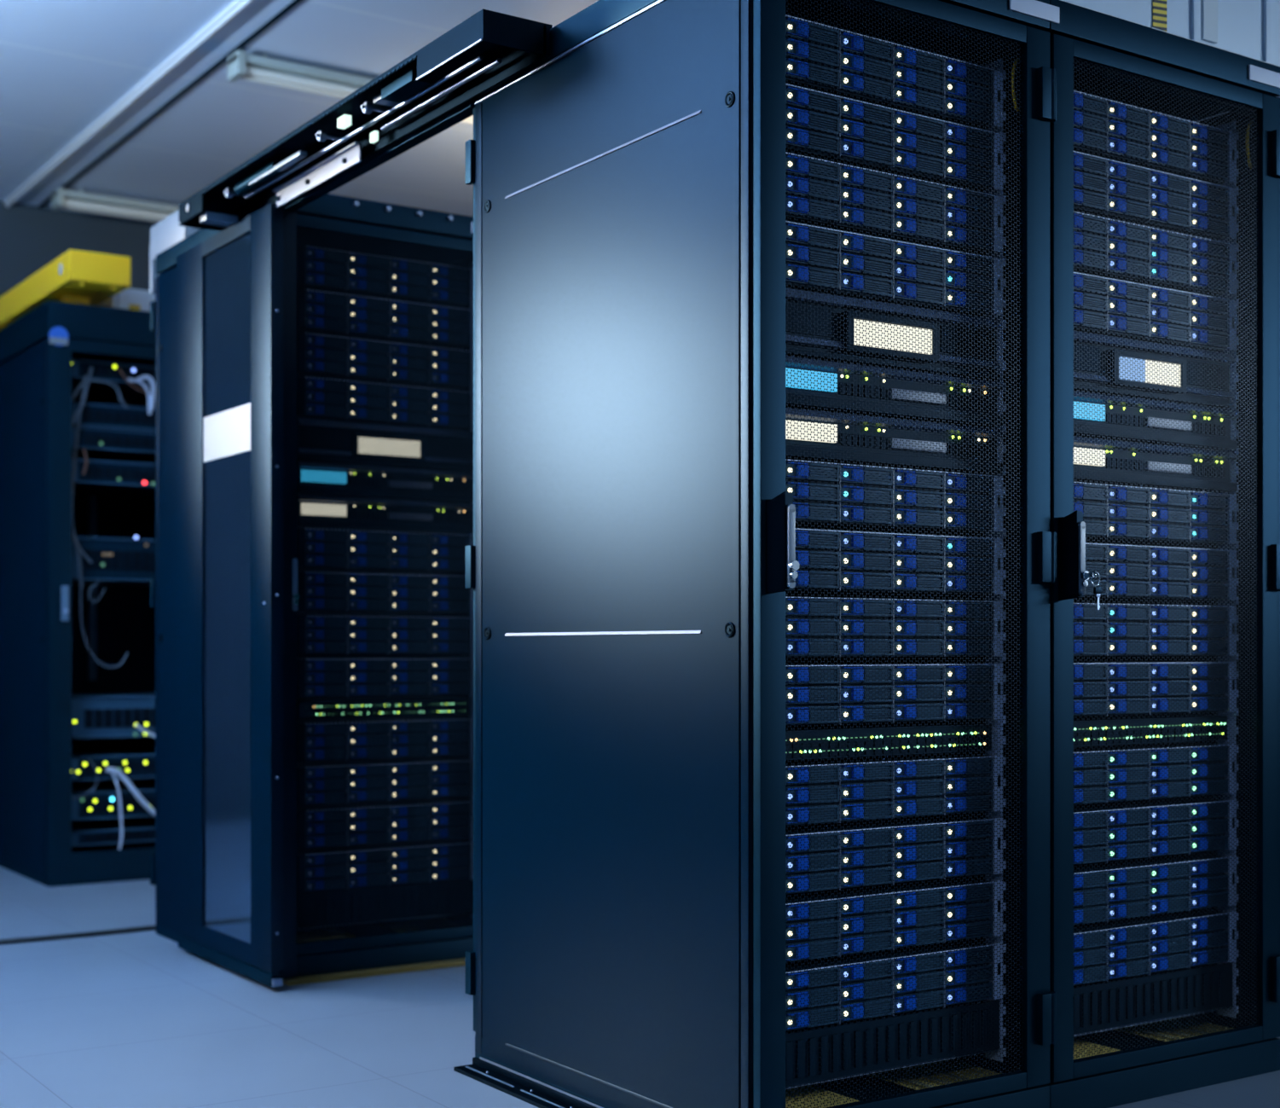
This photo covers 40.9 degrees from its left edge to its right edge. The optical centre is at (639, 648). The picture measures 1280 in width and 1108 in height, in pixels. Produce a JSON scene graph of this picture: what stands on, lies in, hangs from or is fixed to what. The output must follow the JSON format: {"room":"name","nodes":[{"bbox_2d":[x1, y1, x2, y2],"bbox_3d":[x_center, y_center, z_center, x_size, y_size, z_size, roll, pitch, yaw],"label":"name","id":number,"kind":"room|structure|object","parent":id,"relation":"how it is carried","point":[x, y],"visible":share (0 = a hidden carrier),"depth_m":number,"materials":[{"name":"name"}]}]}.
{"room":"server room","nodes":[
{"label":"server room","id":0,"kind":"room"},
{"bbox_2d":[0,200,157,296],"bbox_3d":[-2.472,-0.617,8.586,16.000,3.000,0.150,0,0,-34],"label":"wall","id":1,"kind":"structure","parent":0,"point":[31,237],"depth_m":8.27,"materials":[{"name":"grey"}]},
{"bbox_2d":[0,866,1279,1107],"bbox_3d":[1.081,0.933,3.293,16.000,0.100,12.800,0,0,-34],"label":"floor","id":2,"kind":"structure","parent":0,"point":[139,1019],"depth_m":3.96,"materials":[{"name":"tile"}]},
{"bbox_2d":[0,300,155,886],"bbox_3d":[-2.176,-0.202,6.942,0.701,2.170,1.025,0,0,-34],"label":"tall cabinet","id":3,"kind":"object","parent":2,"relation":"on","point":[43,651],"depth_m":6.56,"materials":[{"name":"metal"}]},
{"bbox_2d":[0,249,130,330],"bbox_3d":[-2.567,-1.233,7.180,0.255,0.462,2.000,0,0,-34],"label":"cable tray","id":4,"kind":"object","parent":3,"relation":"on","point":[76,276],"visible":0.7,"depth_m":6.46,"materials":[{"name":"yellow plastic"}]},
{"bbox_2d":[71,375,92,563],"bbox_3d":[-2.103,-0.675,6.467,0.083,0.711,0.010,0,0,-34],"label":"cable","id":5,"kind":"object","parent":3,"relation":"hanging from","point":[86,557],"visible":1,"depth_m":6.45,"materials":[{"name":"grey plastic"}]},
{"bbox_2d":[87,494,96,680],"bbox_3d":[-2.267,-0.317,7.104,0.026,0.900,0.030,0,0,-34],"label":"cable manager","id":6,"kind":"object","parent":3,"relation":"in","point":[91,498],"visible":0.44,"depth_m":7.09,"materials":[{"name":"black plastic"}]},
{"bbox_2d":[71,535,155,585],"bbox_3d":[-2.071,-0.347,6.833,0.535,0.174,0.518,0,0,-34],"label":"computer","id":7,"kind":"object","parent":3,"relation":"in","point":[116,561],"visible":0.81,"depth_m":6.58,"materials":[{"name":"blue paint"}]},
{"bbox_2d":[79,586,128,667],"bbox_3d":[-2.035,-0.078,6.519,0.185,0.307,0.008,0,0,-34],"label":"cable","id":8,"kind":"object","parent":7,"relation":"hanging from","point":[80,589],"visible":1,"depth_m":6.48,"materials":[{"name":"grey plastic"}]},
{"bbox_2d":[71,692,155,738],"bbox_3d":[-2.071,0.264,6.833,0.535,0.156,0.518,0,0,-34],"label":"switch","id":9,"kind":"object","parent":3,"relation":"in","point":[93,715],"visible":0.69,"depth_m":6.57,"materials":[{"name":"blue plastic"}]},
{"bbox_2d":[71,458,155,498],"bbox_3d":[-2.071,-0.672,6.833,0.535,0.088,0.518,0,0,-34],"label":"storage unit","id":10,"kind":"object","parent":3,"relation":"in","point":[101,477],"visible":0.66,"depth_m":6.61,"materials":[{"name":"blue paint"}]},
{"bbox_2d":[71,778,155,820],"bbox_3d":[-2.074,0.598,6.831,0.541,0.104,0.518,0,0,-34],"label":"switch","id":11,"kind":"object","parent":3,"relation":"in","point":[102,802],"visible":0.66,"depth_m":6.59,"materials":[{"name":"blue paint"}]},
{"bbox_2d":[71,425,155,463],"bbox_3d":[-2.071,-0.798,6.833,0.535,0.081,0.518,0,0,-34],"label":"router","id":12,"kind":"object","parent":3,"relation":"in","point":[98,443],"visible":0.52,"depth_m":6.61,"materials":[{"name":"blue paint"}]},
{"bbox_2d":[71,358,155,403],"bbox_3d":[-2.018,-1.057,6.611,0.596,0.072,0.942,0,0,-34],"label":"switch","id":13,"kind":"object","parent":3,"relation":"in","point":[108,371],"visible":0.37,"depth_m":6.50,"materials":[{"name":"blue paint"}]},
{"bbox_2d":[71,365,92,588],"bbox_3d":[-2.110,-0.644,6.457,0.106,0.840,0.012,0,0,-34],"label":"cable","id":14,"kind":"object","parent":13,"relation":"hanging from","point":[82,405],"visible":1,"depth_m":6.46,"materials":[{"name":"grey plastic"}]},
{"bbox_2d":[71,378,128,408],"bbox_3d":[-2.050,-0.968,6.509,0.221,0.104,0.012,0,0,-34],"label":"cable","id":15,"kind":"object","parent":13,"relation":"attached to","point":[112,385],"visible":1,"depth_m":6.51,"materials":[{"name":"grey plastic"}]},
{"bbox_2d":[127,377,150,414],"bbox_3d":[-1.923,-0.967,6.594,0.092,0.133,0.012,0,0,-34],"label":"cable","id":16,"kind":"object","parent":13,"relation":"attached to","point":[141,383],"visible":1,"depth_m":6.61,"materials":[{"name":"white plastic"}]},
{"bbox_2d":[134,375,155,409],"bbox_3d":[-1.901,-0.984,6.597,0.078,0.131,0.016,0,0,-34],"label":"cable","id":17,"kind":"object","parent":13,"relation":"attached to","point":[143,377],"visible":0.99,"depth_m":6.61,"materials":[{"name":"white plastic"}]},
{"bbox_2d":[71,746,155,781],"bbox_3d":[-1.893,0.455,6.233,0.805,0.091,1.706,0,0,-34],"label":"switch","id":18,"kind":"object","parent":3,"relation":"in","point":[134,762],"visible":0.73,"depth_m":6.13,"materials":[{"name":"blue paint"}]},
{"bbox_2d":[105,766,155,816],"bbox_3d":[-1.936,0.552,6.561,0.210,0.206,0.019,0,0,-34],"label":"cable","id":19,"kind":"object","parent":18,"relation":"attached to","point":[118,773],"visible":0.84,"depth_m":6.55,"materials":[{"name":"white plastic"}]},
{"bbox_2d":[71,401,155,431],"bbox_3d":[-2.072,-0.888,6.834,0.535,0.085,0.515,0,0,-34],"label":"bay","id":20,"kind":"object","parent":3,"relation":"in","point":[99,415],"visible":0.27,"depth_m":6.58,"materials":[{"name":"blue paint"}]},
{"bbox_2d":[110,771,122,849],"bbox_3d":[-1.987,0.628,6.521,0.045,0.321,0.010,0,0,-34],"label":"cable","id":21,"kind":"object","parent":3,"relation":"in","point":[112,773],"visible":1,"depth_m":6.52,"materials":[{"name":"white plastic"}]},
{"bbox_2d":[97,288,155,311],"bbox_3d":[-2.008,-1.353,7.043,0.450,0.128,0.530,0,0,-34],"label":"duct","id":22,"kind":"object","parent":3,"relation":"on","point":[129,298],"visible":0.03,"depth_m":6.77,"materials":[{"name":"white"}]},
{"bbox_2d":[0,924,155,944],"bbox_3d":[-2.596,0.875,4.770,2.764,0.015,0.124,0,0,-28],"label":"cable","id":23,"kind":"object","parent":2,"relation":"on","point":[49,937],"visible":0.69,"depth_m":5.23,"materials":[{"name":"black plastic"}]},
{"bbox_2d":[150,193,473,978],"bbox_3d":[-0.941,-0.167,5.101,0.737,2.100,1.066,0,0,-34],"label":"tall cabinet","id":24,"kind":"object","parent":2,"relation":"on","point":[332,222],"depth_m":4.73,"materials":[{"name":"metal"}]},
{"bbox_2d":[149,210,200,294],"bbox_3d":[-1.250,-1.223,5.420,0.500,0.212,0.330,0,0,-34],"label":"junction box","id":25,"kind":"object","parent":24,"relation":"on","point":[166,233],"visible":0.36,"depth_m":5.30,"materials":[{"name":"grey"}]},
{"bbox_2d":[296,929,353,942],"bbox_3d":[-0.912,0.808,4.737,0.270,0.002,0.270,0,0,-34],"label":"grille","id":26,"kind":"object","parent":24,"relation":"attached to","point":[331,929],"depth_m":4.83,"materials":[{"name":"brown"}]},
{"bbox_2d":[296,695,469,719],"bbox_3d":[-0.806,0.168,4.929,0.521,0.050,0.371,0,0,-34],"label":"switch","id":27,"kind":"object","parent":24,"relation":"in","point":[376,696],"visible":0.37,"depth_m":4.78,"materials":[{"name":"blue paint"}]},
{"bbox_2d":[296,838,472,892],"bbox_3d":[-0.844,0.609,5.003,0.550,0.105,0.544,0,0,-34],"label":"server","id":28,"kind":"object","parent":24,"relation":"in","point":[450,838],"visible":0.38,"depth_m":4.77,"materials":[{"name":"blue paint"}]},
{"bbox_2d":[296,797,472,849],"bbox_3d":[-0.844,0.491,5.003,0.550,0.105,0.544,0,0,-34],"label":"server","id":29,"kind":"object","parent":24,"relation":"in","point":[439,797],"visible":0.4,"depth_m":4.77,"materials":[{"name":"blue paint"}]},
{"bbox_2d":[296,756,472,805],"bbox_3d":[-0.844,0.373,5.003,0.550,0.105,0.544,0,0,-34],"label":"server","id":30,"kind":"object","parent":24,"relation":"in","point":[425,756],"visible":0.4,"depth_m":4.78,"materials":[{"name":"blue paint"}]},
{"bbox_2d":[296,716,472,762],"bbox_3d":[-0.844,0.255,5.003,0.550,0.105,0.544,0,0,-34],"label":"server","id":31,"kind":"object","parent":24,"relation":"in","point":[414,716],"visible":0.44,"depth_m":4.78,"materials":[{"name":"blue paint"}]},
{"bbox_2d":[296,657,472,697],"bbox_3d":[-0.844,0.081,5.003,0.550,0.105,0.544,0,0,-34],"label":"server","id":32,"kind":"object","parent":24,"relation":"in","point":[306,657],"visible":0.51,"depth_m":4.77,"materials":[{"name":"blue paint"}]},
{"bbox_2d":[296,614,472,654],"bbox_3d":[-0.844,-0.037,5.003,0.550,0.105,0.544,0,0,-34],"label":"server","id":33,"kind":"object","parent":24,"relation":"in","point":[308,615],"visible":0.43,"depth_m":4.77,"materials":[{"name":"blue paint"}]},
{"bbox_2d":[296,571,472,615],"bbox_3d":[-0.844,-0.155,5.003,0.550,0.105,0.544,0,0,-34],"label":"server","id":34,"kind":"object","parent":24,"relation":"in","point":[298,571],"visible":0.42,"depth_m":4.77,"materials":[{"name":"blue paint"}]},
{"bbox_2d":[296,527,472,574],"bbox_3d":[-0.844,-0.273,5.003,0.550,0.105,0.544,0,0,-34],"label":"server","id":35,"kind":"object","parent":24,"relation":"in","point":[297,528],"visible":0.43,"depth_m":4.78,"materials":[{"name":"blue paint"}]},
{"bbox_2d":[296,494,472,534],"bbox_3d":[-0.822,-0.373,4.974,0.545,0.084,0.478,0,0,-34],"label":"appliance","id":36,"kind":"object","parent":24,"relation":"in","point":[299,495],"visible":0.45,"depth_m":4.78,"materials":[{"name":"blue paint"}]},
{"bbox_2d":[296,461,472,503],"bbox_3d":[-0.822,-0.463,4.974,0.545,0.084,0.478,0,0,-34],"label":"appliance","id":37,"kind":"object","parent":36,"relation":"on","point":[297,461],"visible":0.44,"depth_m":4.77,"materials":[{"name":"blue paint"}]},
{"bbox_2d":[388,480,432,489],"bbox_3d":[-0.645,-0.459,4.820,0.134,0.018,0.010,0,0,-34],"label":"vent","id":38,"kind":"object","parent":37,"relation":"attached to","point":[388,480],"depth_m":4.82,"materials":[{"name":"grey metal"}]},
{"bbox_2d":[388,512,432,521],"bbox_3d":[-0.645,-0.369,4.820,0.134,0.018,0.010,0,0,-34],"label":"vent","id":39,"kind":"object","parent":36,"relation":"attached to","point":[388,512],"depth_m":4.82,"materials":[{"name":"grey metal"}]},
{"bbox_2d":[296,417,472,472],"bbox_3d":[-0.810,-0.566,4.952,0.540,0.114,0.428,0,0,-34],"label":"server","id":40,"kind":"object","parent":24,"relation":"in","point":[297,418],"visible":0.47,"depth_m":4.77,"materials":[{"name":"blue paint"}]},
{"bbox_2d":[296,376,472,430],"bbox_3d":[-0.844,-0.682,5.003,0.550,0.105,0.544,0,0,-34],"label":"server","id":41,"kind":"object","parent":24,"relation":"in","point":[298,376],"visible":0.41,"depth_m":4.77,"materials":[{"name":"blue paint"}]},
{"bbox_2d":[296,332,472,390],"bbox_3d":[-0.844,-0.800,5.003,0.550,0.105,0.544,0,0,-34],"label":"server","id":42,"kind":"object","parent":24,"relation":"in","point":[299,333],"visible":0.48,"depth_m":4.77,"materials":[{"name":"blue paint"}]},
{"bbox_2d":[296,289,472,349],"bbox_3d":[-0.844,-0.918,5.003,0.550,0.105,0.544,0,0,-34],"label":"server","id":43,"kind":"object","parent":24,"relation":"in","point":[297,289],"visible":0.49,"depth_m":4.77,"materials":[{"name":"blue paint"}]},
{"bbox_2d":[296,244,472,307],"bbox_3d":[-0.844,-1.036,5.003,0.550,0.105,0.544,0,0,-34],"label":"server","id":44,"kind":"object","parent":24,"relation":"in","point":[298,245],"visible":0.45,"depth_m":4.77,"materials":[{"name":"blue paint"}]},
{"bbox_2d":[382,918,464,932],"bbox_3d":[-0.595,0.808,4.950,0.215,0.002,0.270,0,0,-34],"label":"grille","id":45,"kind":"object","parent":24,"relation":"attached to","point":[445,918],"depth_m":5.01,"materials":[{"name":"black metal"}]},
{"bbox_2d":[283,957,465,985],"bbox_3d":[-0.657,0.876,4.684,0.655,0.014,0.038,0,0,-34],"label":"threshold","id":46,"kind":"object","parent":2,"relation":"on","point":[457,962],"visible":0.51,"depth_m":4.63,"materials":[{"name":"brown metal"}]},
{"bbox_2d":[279,208,296,977],"bbox_3d":[-0.924,-0.143,4.498,0.046,2.005,0.020,0,0,-34],"label":"door frame","id":47,"kind":"structure","parent":46,"relation":"on","point":[289,217],"depth_m":4.49,"materials":[{"name":"metal"}]},
{"bbox_2d":[178,8,552,231],"bbox_3d":[-0.706,-1.194,4.042,0.191,0.126,1.736,0,0,-34],"label":"operator","id":48,"kind":"object","parent":47,"relation":"attached to","point":[436,88],"visible":0.98,"depth_m":3.87,"materials":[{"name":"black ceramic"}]},
{"bbox_2d":[176,202,283,986],"bbox_3d":[-1.136,-0.136,4.711,0.040,2.013,0.734,0,0,-34],"label":"sliding door","id":49,"kind":"structure","parent":48,"relation":"hanging from","point":[229,285],"depth_m":4.67,"materials":[{"name":"metal"}]},
{"bbox_2d":[453,1056,603,1107],"bbox_3d":[-0.104,0.870,3.211,0.052,0.026,0.945,0,0,-34],"label":"floor track","id":50,"kind":"object","parent":2,"relation":"on","point":[535,1092],"visible":1,"depth_m":3.42,"materials":[{"name":"black metal"}]},
{"bbox_2d":[465,0,1059,1107],"bbox_3d":[0.211,-0.167,3.412,0.737,2.100,1.066,0,0,-34],"label":"tall cabinet","id":51,"kind":"object","parent":2,"relation":"on","point":[631,564],"depth_m":3.13,"materials":[{"name":"metal"}]},
{"bbox_2d":[785,1084,858,1107],"bbox_3d":[0.239,0.808,3.047,0.270,0.002,0.270,0,0,-34],"label":"grille","id":52,"kind":"object","parent":51,"relation":"attached to","point":[802,1095],"depth_m":3.08,"materials":[{"name":"yellow metal"}]},
{"bbox_2d":[785,720,991,759],"bbox_3d":[0.346,0.168,3.239,0.521,0.050,0.371,0,0,-34],"label":"switch","id":53,"kind":"object","parent":51,"relation":"in","point":[925,721],"visible":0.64,"depth_m":3.09,"materials":[{"name":"blue paint"}]},
{"bbox_2d":[785,938,1002,1030],"bbox_3d":[0.308,0.609,3.314,0.550,0.105,0.544,0,0,-34],"label":"server","id":54,"kind":"object","parent":51,"relation":"in","point":[964,940],"visible":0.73,"depth_m":3.09,"materials":[{"name":"blue paint"}]},
{"bbox_2d":[785,876,1002,961],"bbox_3d":[0.308,0.491,3.314,0.550,0.105,0.544,0,0,-34],"label":"server","id":55,"kind":"object","parent":51,"relation":"in","point":[955,877],"visible":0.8,"depth_m":3.09,"materials":[{"name":"blue paint"}]},
{"bbox_2d":[785,813,1002,893],"bbox_3d":[0.308,0.373,3.314,0.550,0.105,0.544,0,0,-34],"label":"server","id":56,"kind":"object","parent":51,"relation":"in","point":[802,842],"visible":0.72,"depth_m":3.10,"materials":[{"name":"blue paint"}]},
{"bbox_2d":[785,752,1002,825],"bbox_3d":[0.308,0.255,3.314,0.550,0.105,0.544,0,0,-34],"label":"server","id":57,"kind":"object","parent":51,"relation":"in","point":[789,762],"visible":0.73,"depth_m":3.10,"materials":[{"name":"blue paint"}]},
{"bbox_2d":[785,661,1002,725],"bbox_3d":[0.308,0.081,3.314,0.550,0.105,0.544,0,0,-34],"label":"server","id":58,"kind":"object","parent":51,"relation":"in","point":[792,665],"visible":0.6,"depth_m":3.09,"materials":[{"name":"blue paint"}]},
{"bbox_2d":[785,596,1002,657],"bbox_3d":[0.308,-0.037,3.314,0.550,0.105,0.544,0,0,-34],"label":"server","id":59,"kind":"object","parent":51,"relation":"in","point":[792,605],"visible":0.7,"depth_m":3.09,"materials":[{"name":"blue paint"}]},
{"bbox_2d":[785,527,1002,598],"bbox_3d":[0.308,-0.155,3.314,0.550,0.105,0.544,0,0,-34],"label":"server","id":60,"kind":"object","parent":51,"relation":"in","point":[799,586],"visible":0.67,"depth_m":3.10,"materials":[{"name":"blue paint"}]},
{"bbox_2d":[785,458,1002,535],"bbox_3d":[0.308,-0.273,3.314,0.550,0.105,0.544,0,0,-34],"label":"server","id":61,"kind":"object","parent":51,"relation":"in","point":[802,489],"visible":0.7,"depth_m":3.10,"materials":[{"name":"blue paint"}]},
{"bbox_2d":[785,287,1002,380],"bbox_3d":[0.342,-0.566,3.262,0.540,0.114,0.428,0,0,-34],"label":"server","id":62,"kind":"object","parent":51,"relation":"in","point":[789,289],"visible":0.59,"depth_m":3.08,"materials":[{"name":"blue paint"}]},
{"bbox_2d":[785,220,1002,316],"bbox_3d":[0.308,-0.682,3.314,0.550,0.105,0.544,0,0,-34],"label":"server","id":63,"kind":"object","parent":51,"relation":"in","point":[802,237],"visible":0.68,"depth_m":3.09,"materials":[{"name":"blue paint"}]},
{"bbox_2d":[785,151,1002,254],"bbox_3d":[0.308,-0.800,3.314,0.550,0.105,0.544,0,0,-34],"label":"server","id":64,"kind":"object","parent":51,"relation":"in","point":[802,163],"visible":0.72,"depth_m":3.09,"materials":[{"name":"blue paint"}]},
{"bbox_2d":[785,83,1002,191],"bbox_3d":[0.308,-0.918,3.314,0.550,0.105,0.544,0,0,-34],"label":"server","id":65,"kind":"object","parent":51,"relation":"in","point":[802,89],"visible":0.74,"depth_m":3.09,"materials":[{"name":"blue paint"}]},
{"bbox_2d":[785,14,1002,129],"bbox_3d":[0.308,-1.036,3.314,0.550,0.105,0.544,0,0,-34],"label":"server","id":66,"kind":"object","parent":51,"relation":"in","point":[802,39],"visible":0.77,"depth_m":3.08,"materials":[{"name":"blue paint"}]},
{"bbox_2d":[785,407,1005,474],"bbox_3d":[0.330,-0.373,3.284,0.545,0.084,0.478,0,0,-34],"label":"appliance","id":67,"kind":"object","parent":51,"relation":"in","point":[789,408],"visible":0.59,"depth_m":3.09,"materials":[{"name":"blue paint"}]},
{"bbox_2d":[785,355,1005,427],"bbox_3d":[0.330,-0.463,3.284,0.545,0.084,0.478,0,0,-34],"label":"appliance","id":68,"kind":"object","parent":67,"relation":"on","point":[786,356],"visible":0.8,"depth_m":3.09,"materials":[{"name":"blue paint"}]},
{"bbox_2d":[888,388,946,404],"bbox_3d":[0.507,-0.459,3.130,0.134,0.018,0.010,0,0,-34],"label":"vent","id":69,"kind":"object","parent":68,"relation":"attached to","point":[889,389],"depth_m":3.13,"materials":[{"name":"grey metal"}]},
{"bbox_2d":[888,437,946,452],"bbox_3d":[0.507,-0.369,3.130,0.134,0.018,0.010,0,0,-34],"label":"vent","id":70,"kind":"object","parent":67,"relation":"attached to","point":[892,438],"depth_m":3.13,"materials":[{"name":"grey metal"}]},
{"bbox_2d":[868,1059,1001,1089],"bbox_3d":[0.557,0.808,3.261,0.215,0.002,0.270,0,0,-34],"label":"grille","id":71,"kind":"object","parent":51,"relation":"attached to","point":[949,1060],"depth_m":3.25,"materials":[{"name":"beige"}]},
{"bbox_2d":[1045,0,1279,1107],"bbox_3d":[0.796,-0.167,3.796,0.721,2.100,1.051,0,0,-34],"label":"tall cabinet","id":72,"kind":"object","parent":2,"relation":"on","point":[1094,53],"depth_m":3.44,"materials":[{"name":"metal"}]},
{"bbox_2d":[1086,570,1101,609],"bbox_3d":[0.846,-0.107,3.186,0.029,0.072,0.018,0,0,-34],"label":"bunch","id":73,"kind":"object","parent":72,"relation":"hanging from","point":[1092,575],"visible":1,"depth_m":3.19,"materials":[{"name":"silver metal"}]},
{"bbox_2d":[1073,1038,1119,1059],"bbox_3d":[0.815,0.808,3.434,0.270,0.002,0.270,0,0,-34],"label":"grille","id":74,"kind":"object","parent":72,"relation":"attached to","point":[1080,1042],"depth_m":3.45,"materials":[{"name":"yellow metal"}]},
{"bbox_2d":[1073,712,1227,747],"bbox_3d":[0.922,0.168,3.625,0.521,0.050,0.371,0,0,-34],"label":"switch","id":75,"kind":"object","parent":72,"relation":"in","point":[1138,715],"visible":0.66,"depth_m":3.49,"materials":[{"name":"blue paint"}]},
{"bbox_2d":[1073,908,1236,984],"bbox_3d":[0.883,0.609,3.700,0.550,0.105,0.544,0,0,-34],"label":"server","id":76,"kind":"object","parent":72,"relation":"in","point":[1198,909],"visible":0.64,"depth_m":3.49,"materials":[{"name":"blue paint"}]},
{"bbox_2d":[1073,852,1236,924],"bbox_3d":[0.883,0.491,3.700,0.550,0.105,0.544,0,0,-34],"label":"server","id":77,"kind":"object","parent":72,"relation":"in","point":[1191,854],"visible":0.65,"depth_m":3.49,"materials":[{"name":"blue paint"}]},
{"bbox_2d":[1073,796,1236,864],"bbox_3d":[0.883,0.373,3.700,0.550,0.105,0.544,0,0,-34],"label":"server","id":78,"kind":"object","parent":72,"relation":"in","point":[1182,797],"visible":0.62,"depth_m":3.49,"materials":[{"name":"blue paint"}]},
{"bbox_2d":[1073,741,1236,804],"bbox_3d":[0.883,0.255,3.700,0.550,0.105,0.544,0,0,-34],"label":"server","id":79,"kind":"object","parent":72,"relation":"in","point":[1172,743],"visible":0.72,"depth_m":3.49,"materials":[{"name":"blue paint"}]},
{"bbox_2d":[1073,660,1236,716],"bbox_3d":[0.883,0.081,3.700,0.550,0.105,0.544,0,0,-34],"label":"server","id":80,"kind":"object","parent":72,"relation":"in","point":[1080,662],"visible":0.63,"depth_m":3.48,"materials":[{"name":"blue paint"}]},
{"bbox_2d":[1073,602,1236,655],"bbox_3d":[0.883,-0.037,3.700,0.550,0.105,0.544,0,0,-34],"label":"server","id":81,"kind":"object","parent":72,"relation":"in","point":[1074,604],"visible":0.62,"depth_m":3.48,"materials":[{"name":"blue paint"}]},
{"bbox_2d":[1073,542,1236,602],"bbox_3d":[0.883,-0.155,3.700,0.550,0.105,0.544,0,0,-34],"label":"server","id":82,"kind":"object","parent":72,"relation":"in","point":[1086,543],"visible":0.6,"depth_m":3.51,"materials":[{"name":"blue paint"}]},
{"bbox_2d":[1073,481,1236,546],"bbox_3d":[0.883,-0.273,3.700,0.550,0.105,0.544,0,0,-34],"label":"server","id":83,"kind":"object","parent":72,"relation":"in","point":[1074,483],"visible":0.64,"depth_m":3.50,"materials":[{"name":"blue paint"}]},
{"bbox_2d":[1073,330,1236,408],"bbox_3d":[0.918,-0.566,3.648,0.540,0.114,0.428,0,0,-34],"label":"server","id":84,"kind":"object","parent":72,"relation":"in","point":[1080,333],"visible":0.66,"depth_m":3.48,"materials":[{"name":"blue paint"}]},
{"bbox_2d":[1073,272,1236,352],"bbox_3d":[0.883,-0.682,3.700,0.550,0.105,0.544,0,0,-34],"label":"server","id":85,"kind":"object","parent":72,"relation":"in","point":[1083,275],"visible":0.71,"depth_m":3.49,"materials":[{"name":"blue paint"}]},
{"bbox_2d":[1073,211,1236,296],"bbox_3d":[0.883,-0.800,3.700,0.550,0.105,0.544,0,0,-34],"label":"server","id":86,"kind":"object","parent":72,"relation":"in","point":[1082,214],"visible":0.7,"depth_m":3.49,"materials":[{"name":"blue paint"}]},
{"bbox_2d":[1073,150,1236,240],"bbox_3d":[0.883,-0.918,3.700,0.550,0.105,0.544,0,0,-34],"label":"server","id":87,"kind":"object","parent":72,"relation":"in","point":[1080,153],"visible":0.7,"depth_m":3.49,"materials":[{"name":"blue paint"}]},
{"bbox_2d":[1073,90,1236,184],"bbox_3d":[0.883,-1.036,3.700,0.550,0.105,0.544,0,0,-34],"label":"server","id":88,"kind":"object","parent":72,"relation":"in","point":[1080,93],"visible":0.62,"depth_m":3.49,"materials":[{"name":"blue paint"}]},
{"bbox_2d":[1073,436,1239,492],"bbox_3d":[0.906,-0.373,3.671,0.545,0.084,0.478,0,0,-34],"label":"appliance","id":89,"kind":"object","parent":72,"relation":"in","point":[1080,438],"visible":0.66,"depth_m":3.48,"materials":[{"name":"blue paint"}]},
{"bbox_2d":[1073,390,1238,450],"bbox_3d":[0.906,-0.463,3.671,0.545,0.084,0.478,0,0,-34],"label":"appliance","id":90,"kind":"object","parent":89,"relation":"on","point":[1083,392],"visible":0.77,"depth_m":3.48,"materials":[{"name":"blue paint"}]},
{"bbox_2d":[1144,417,1191,430],"bbox_3d":[1.082,-0.459,3.517,0.134,0.018,0.010,0,0,-34],"label":"vent","id":91,"kind":"object","parent":90,"relation":"attached to","point":[1153,418],"depth_m":3.51,"materials":[{"name":"grey metal"}]},
{"bbox_2d":[1144,461,1191,474],"bbox_3d":[1.082,-0.369,3.517,0.134,0.018,0.010,0,0,-34],"label":"vent","id":92,"kind":"object","parent":89,"relation":"attached to","point":[1172,462],"depth_m":3.51,"materials":[{"name":"grey metal"}]},
{"bbox_2d":[1060,0,1279,66],"bbox_3d":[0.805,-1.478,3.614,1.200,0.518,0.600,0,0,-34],"label":"wall","id":93,"kind":"structure","parent":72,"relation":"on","point":[1248,28],"depth_m":3.53,"materials":[{"name":"paint"}]},
{"bbox_2d":[1115,1016,1233,1041],"bbox_3d":[1.133,0.808,3.647,0.215,0.002,0.270,0,0,-34],"label":"grille","id":94,"kind":"object","parent":72,"relation":"attached to","point":[1182,1017],"depth_m":3.65,"materials":[{"name":"beige"}]},
{"bbox_2d":[0,0,1279,222],"bbox_3d":[1.081,-2.167,3.293,16.000,0.100,12.800,0,0,-34],"label":"ceiling","id":95,"kind":"structure","parent":0,"point":[64,64],"depth_m":6.46,"materials":[{"name":"paint"}]},
{"bbox_2d":[52,187,178,221],"bbox_3d":[-2.138,-2.067,8.214,1.300,0.100,0.110,0,0,-34],"label":"lamp","id":96,"kind":"object","parent":95,"relation":"attached to","point":[61,198],"visible":0.47,"depth_m":7.96,"materials":[{"name":"grey plastic"}]},
{"bbox_2d":[3,0,254,207],"bbox_3d":[-0.436,-2.104,4.323,0.040,0.026,9.200,0,0,-34],"label":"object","id":97,"kind":"structure","parent":95,"relation":"attached to","point":[235,8],"depth_m":6.49,"materials":[{"name":"white"}]},
{"bbox_2d":[38,0,302,208],"bbox_3d":[-0.313,-2.113,4.405,0.015,0.008,9.200,0,0,-34],"label":"trim","id":98,"kind":"structure","parent":95,"relation":"attached to","point":[293,3],"depth_m":6.51,"materials":[{"name":"metal"}]},
{"bbox_2d":[227,50,473,123],"bbox_3d":[-0.898,-2.067,6.421,1.300,0.100,0.110,0,0,-34],"label":"lamp","id":99,"kind":"object","parent":95,"relation":"hanging from","point":[241,65],"visible":0.46,"depth_m":6.15,"materials":[{"name":"grey plastic"}]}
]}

